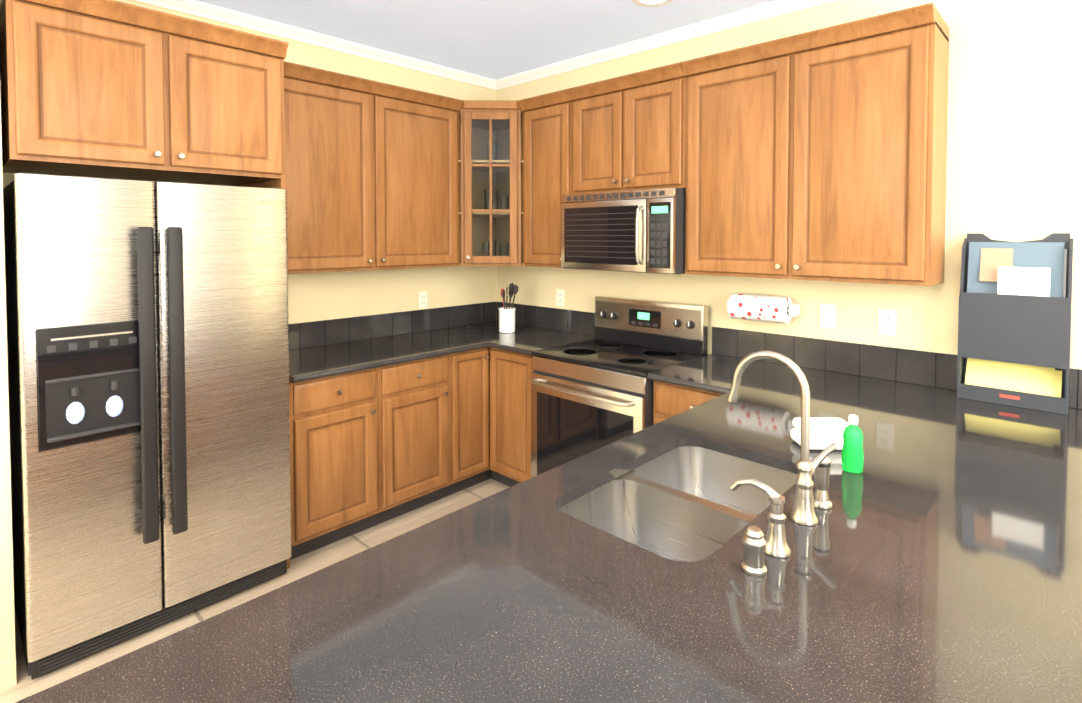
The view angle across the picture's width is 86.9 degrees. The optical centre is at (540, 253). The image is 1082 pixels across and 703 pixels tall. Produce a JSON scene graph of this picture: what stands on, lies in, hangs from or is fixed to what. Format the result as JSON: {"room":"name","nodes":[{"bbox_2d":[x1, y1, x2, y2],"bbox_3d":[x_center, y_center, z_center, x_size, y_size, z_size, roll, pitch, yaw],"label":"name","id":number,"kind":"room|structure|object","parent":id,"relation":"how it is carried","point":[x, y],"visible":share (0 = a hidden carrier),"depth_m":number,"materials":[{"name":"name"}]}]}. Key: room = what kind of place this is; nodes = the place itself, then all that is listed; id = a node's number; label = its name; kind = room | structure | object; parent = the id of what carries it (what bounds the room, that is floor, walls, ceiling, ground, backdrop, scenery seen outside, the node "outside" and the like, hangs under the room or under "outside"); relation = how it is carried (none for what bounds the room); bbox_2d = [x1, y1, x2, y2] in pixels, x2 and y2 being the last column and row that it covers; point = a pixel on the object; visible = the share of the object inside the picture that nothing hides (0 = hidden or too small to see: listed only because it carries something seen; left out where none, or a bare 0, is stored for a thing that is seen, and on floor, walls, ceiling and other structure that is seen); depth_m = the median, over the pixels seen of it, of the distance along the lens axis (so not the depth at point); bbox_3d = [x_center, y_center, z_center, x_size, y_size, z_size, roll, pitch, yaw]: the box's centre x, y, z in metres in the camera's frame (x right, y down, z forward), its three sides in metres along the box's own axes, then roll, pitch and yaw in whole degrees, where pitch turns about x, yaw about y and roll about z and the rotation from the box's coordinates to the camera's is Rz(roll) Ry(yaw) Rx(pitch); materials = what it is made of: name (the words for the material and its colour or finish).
{"room":"kitchen","nodes":[
{"label":"kitchen","id":0,"kind":"room"},
{"bbox_2d":[0,101,15,662],"bbox_3d":[-3.507,0.174,0.652,0.600,2.740,4.200,2,2,44],"label":"wall","id":1,"kind":"structure","parent":0,"point":[7,634],"depth_m":1.97,"materials":[{"name":"beige paint"}]},
{"bbox_2d":[0,657,16,690],"bbox_3d":[-3.285,1.504,0.479,0.012,0.090,4.200,2,2,44],"label":"baseboard","id":2,"kind":"structure","parent":1,"relation":"attached to","point":[7,673],"depth_m":1.98,"materials":[{"name":"beige paint"}]},
{"bbox_2d":[2,0,496,323],"bbox_3d":[-2.761,0.134,2.013,0.200,2.740,7.200,2,2,44],"label":"wall","id":3,"kind":"structure","parent":0,"point":[321,296],"depth_m":3.65,"materials":[{"name":"beige paint"}]},
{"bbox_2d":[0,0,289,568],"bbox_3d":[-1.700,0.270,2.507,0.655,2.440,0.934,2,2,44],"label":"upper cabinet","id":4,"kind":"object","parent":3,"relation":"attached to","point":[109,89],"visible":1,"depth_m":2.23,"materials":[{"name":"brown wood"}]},
{"bbox_2d":[134,0,493,89],"bbox_3d":[-1.332,-1.243,3.293,0.048,0.060,2.778,2,2,44],"label":"crown molding","id":5,"kind":"structure","parent":3,"relation":"attached to","point":[192,7],"depth_m":3.29,"materials":[{"name":"white paint"}]},
{"bbox_2d":[284,61,462,273],"bbox_3d":[-1.056,-0.440,3.372,0.365,1.070,1.232,2,2,44],"label":"upper cabinet","id":6,"kind":"object","parent":3,"relation":"attached to","point":[371,174],"visible":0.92,"depth_m":3.24,"materials":[{"name":"brown wood"}]},
{"bbox_2d":[418,291,426,308],"bbox_3d":[-0.807,0.319,3.914,0.008,0.116,0.072,2,2,44],"label":"electrical outlet","id":7,"kind":"object","parent":3,"relation":"attached to","point":[422,296],"visible":1,"depth_m":3.91,"materials":[{"name":"beige plastic"}]},
{"bbox_2d":[0,479,508,702],"bbox_3d":[-0.442,1.621,-0.295,6.800,0.100,7.400,2,2,44],"label":"floor","id":8,"kind":"structure","parent":0,"point":[26,685],"depth_m":2.58,"materials":[{"name":"ceramic tile"},{"name":"grout"}]},
{"bbox_2d":[3,173,290,678],"bbox_3d":[-1.671,0.595,2.477,0.732,1.768,0.903,2,2,44],"label":"fridge","id":9,"kind":"object","parent":8,"relation":"on","point":[148,367],"visible":1,"depth_m":2.17,"materials":[{"name":"grey metal"}]},
{"bbox_2d":[289,355,448,559],"bbox_3d":[-1.058,1.029,3.208,0.648,0.883,0.925,2,2,44],"label":"base cabinet","id":10,"kind":"object","parent":8,"relation":"on","point":[369,448],"visible":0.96,"depth_m":2.95,"materials":[{"name":"brown wood"}]},
{"bbox_2d":[442,347,533,497],"bbox_3d":[-0.292,1.013,3.749,1.007,0.883,0.912,2,2,44],"label":"base cabinet","id":11,"kind":"object","parent":8,"relation":"on","point":[489,413],"visible":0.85,"depth_m":3.44,"materials":[{"name":"brown wood"}]},
{"bbox_2d":[288,301,594,382],"bbox_3d":[-0.606,0.489,3.392,1.024,0.180,1.839,2,2,44],"label":"countertop","id":12,"kind":"structure","parent":11,"relation":"on","point":[325,348],"depth_m":3.57,"materials":[{"name":"black stone"}]},
{"bbox_2d":[498,283,518,332],"bbox_3d":[-0.227,0.367,3.876,0.123,0.335,0.125,-1,2,-26],"label":"utensil crock","id":13,"kind":"object","parent":12,"relation":"on","point":[506,319],"visible":1,"depth_m":3.84,"materials":[{"name":"white ceramic"}]},
{"bbox_2d":[530,296,707,477],"bbox_3d":[0.409,0.879,3.171,0.754,1.185,0.707,2,2,44],"label":"range","id":14,"kind":"object","parent":8,"relation":"on","point":[591,395],"visible":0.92,"depth_m":3.10,"materials":[{"name":"grey metal"}]},
{"bbox_2d":[653,381,722,424],"bbox_3d":[0.895,1.040,2.800,0.454,0.883,0.648,2,2,44],"label":"base cabinet","id":15,"kind":"object","parent":8,"relation":"on","point":[670,400],"visible":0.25,"depth_m":2.65,"materials":[{"name":"brown wood"}]},
{"bbox_3d":[0.206,1.093,0.962,1.178,0.883,3.015,2,2,44],"label":"base cabinet","id":16,"kind":"object","parent":8,"relation":"on","visible":0},
{"bbox_2d":[15,327,1081,702],"bbox_3d":[0.266,0.551,1.278,1.627,0.180,3.697,2,2,44],"label":"countertop","id":17,"kind":"structure","parent":16,"relation":"on","point":[935,553],"depth_m":1.04,"materials":[{"name":"black stone"}]},
{"bbox_2d":[559,446,796,561],"bbox_3d":[0.385,0.742,1.497,0.484,0.211,0.764,2,2,44],"label":"sink","id":18,"kind":"object","parent":17,"relation":"in","point":[685,504],"visible":0.33,"depth_m":1.58,"materials":[{"name":"silver metal"}]},
{"bbox_2d":[741,526,766,576],"bbox_3d":[0.414,0.574,1.109,0.048,0.082,0.048,2,2,44],"label":"air gap cap","id":19,"kind":"object","parent":17,"relation":"on","point":[754,544],"visible":1,"depth_m":1.09,"materials":[{"name":"silver metal"}]},
{"bbox_2d":[730,479,790,557],"bbox_3d":[0.459,0.544,1.200,0.128,0.135,0.055,2,2,44],"label":"soap dispenser","id":20,"kind":"object","parent":17,"relation":"on","point":[777,546],"visible":0.94,"depth_m":1.16,"materials":[{"name":"silver metal"}]},
{"bbox_2d":[727,351,838,525],"bbox_3d":[0.569,0.419,1.366,0.238,0.376,0.108,2,2,44],"label":"faucet","id":21,"kind":"object","parent":17,"relation":"on","point":[803,512],"visible":1,"depth_m":1.30,"materials":[{"name":"silver metal"}]},
{"bbox_2d":[790,418,848,449],"bbox_3d":[0.881,0.558,1.772,0.180,0.075,0.110,0,2,1],"label":"cloth","id":22,"kind":"object","parent":17,"relation":"on","point":[825,433],"visible":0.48,"depth_m":1.73,"materials":[{"name":"white fabric"}]},
{"bbox_2d":[813,455,831,509],"bbox_3d":[0.676,0.547,1.376,0.048,0.120,0.047,2,2,44],"label":"sprayer","id":23,"kind":"object","parent":17,"relation":"on","point":[821,485],"visible":0.85,"depth_m":1.36,"materials":[{"name":"silver metal"}]},
{"bbox_2d":[842,415,863,472],"bbox_3d":[0.860,0.523,1.576,0.051,0.155,0.041,2,2,44],"label":"dish soap bottle","id":24,"kind":"object","parent":17,"relation":"on","point":[852,456],"visible":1,"depth_m":1.56,"materials":[{"name":"green plastic"}]},
{"bbox_2d":[957,233,1072,414],"bbox_3d":[1.832,0.252,2.218,0.330,0.660,0.116,2,2,44],"label":"file organizer","id":25,"kind":"object","parent":17,"relation":"on","point":[1014,322],"visible":1,"depth_m":2.19,"materials":[{"name":"grey"}]},
{"bbox_2d":[196,0,776,79],"bbox_3d":[-0.442,-1.217,-0.377,6.800,0.100,7.400,2,2,44],"label":"ceiling","id":26,"kind":"structure","parent":0,"point":[495,39],"depth_m":3.16,"materials":[{"name":"paint"}]},
{"bbox_2d":[632,0,673,6],"bbox_3d":[0.557,-1.256,2.816,0.220,0.004,0.220,2,2,44],"label":"recessed light","id":27,"kind":"object","parent":26,"relation":"in","point":[650,3],"visible":1,"depth_m":2.87,"materials":[{"name":"white"}]},
{"bbox_2d":[496,0,1081,369],"bbox_3d":[2.043,0.127,2.268,6.400,2.740,0.200,2,2,44],"label":"wall","id":28,"kind":"structure","parent":0,"point":[1014,149],"depth_m":2.39,"materials":[{"name":"beige paint"}]},
{"bbox_2d":[458,100,523,265],"bbox_3d":[-0.333,-0.457,3.955,0.605,1.070,0.609,2,2,44],"label":"upper cabinet","id":29,"kind":"object","parent":28,"relation":"attached to","point":[490,182],"visible":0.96,"depth_m":3.73,"materials":[{"name":"brown wood"}]},
{"bbox_2d":[556,289,563,306],"bbox_3d":[0.132,0.308,3.951,0.072,0.116,0.008,2,2,44],"label":"electrical outlet","id":30,"kind":"object","parent":28,"relation":"attached to","point":[559,297],"visible":1,"depth_m":3.95,"materials":[{"name":"beige plastic"}]},
{"bbox_2d":[517,62,686,267],"bbox_3d":[0.400,-0.442,3.426,1.178,1.070,0.365,2,2,44],"label":"upper cabinet","id":31,"kind":"object","parent":28,"relation":"attached to","point":[623,133],"visible":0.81,"depth_m":3.29,"materials":[{"name":"brown wood"}]},
{"bbox_2d":[561,188,685,273],"bbox_3d":[0.514,-0.121,3.253,0.752,0.438,0.463,2,2,44],"label":"microwave","id":32,"kind":"object","parent":31,"relation":"attached to","point":[641,231],"visible":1,"depth_m":3.06,"materials":[{"name":"grey metal"}]},
{"bbox_2d":[494,0,836,89],"bbox_3d":[1.957,-1.210,2.140,6.400,0.060,0.048,2,2,44],"label":"crown molding","id":33,"kind":"structure","parent":28,"relation":"attached to","point":[692,31],"depth_m":3.30,"materials":[{"name":"white paint"}]},
{"bbox_2d":[727,293,799,323],"bbox_3d":[1.118,0.278,2.912,0.340,0.132,0.143,2,2,44],"label":"paper towel holder","id":34,"kind":"object","parent":28,"relation":"attached to","point":[776,309],"visible":1,"depth_m":2.85,"materials":[{"name":"white paper"}]},
{"bbox_2d":[681,3,948,285],"bbox_3d":[1.210,-0.419,2.653,1.058,1.070,0.365,2,2,44],"label":"upper cabinet","id":35,"kind":"object","parent":28,"relation":"attached to","point":[818,155],"visible":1,"depth_m":2.45,"materials":[{"name":"brown wood"}]},
{"bbox_2d":[820,303,835,328],"bbox_3d":[1.383,0.303,2.756,0.072,0.116,0.008,2,2,44],"label":"electrical outlet","id":36,"kind":"object","parent":28,"relation":"attached to","point":[827,315],"visible":1,"depth_m":2.75,"materials":[{"name":"beige plastic"}]},
{"bbox_2d":[878,309,895,335],"bbox_3d":[1.564,0.313,2.584,0.072,0.116,0.008,2,2,44],"label":"electrical outlet","id":37,"kind":"object","parent":28,"relation":"attached to","point":[886,322],"visible":1,"depth_m":2.58,"materials":[{"name":"beige plastic"}]}
]}

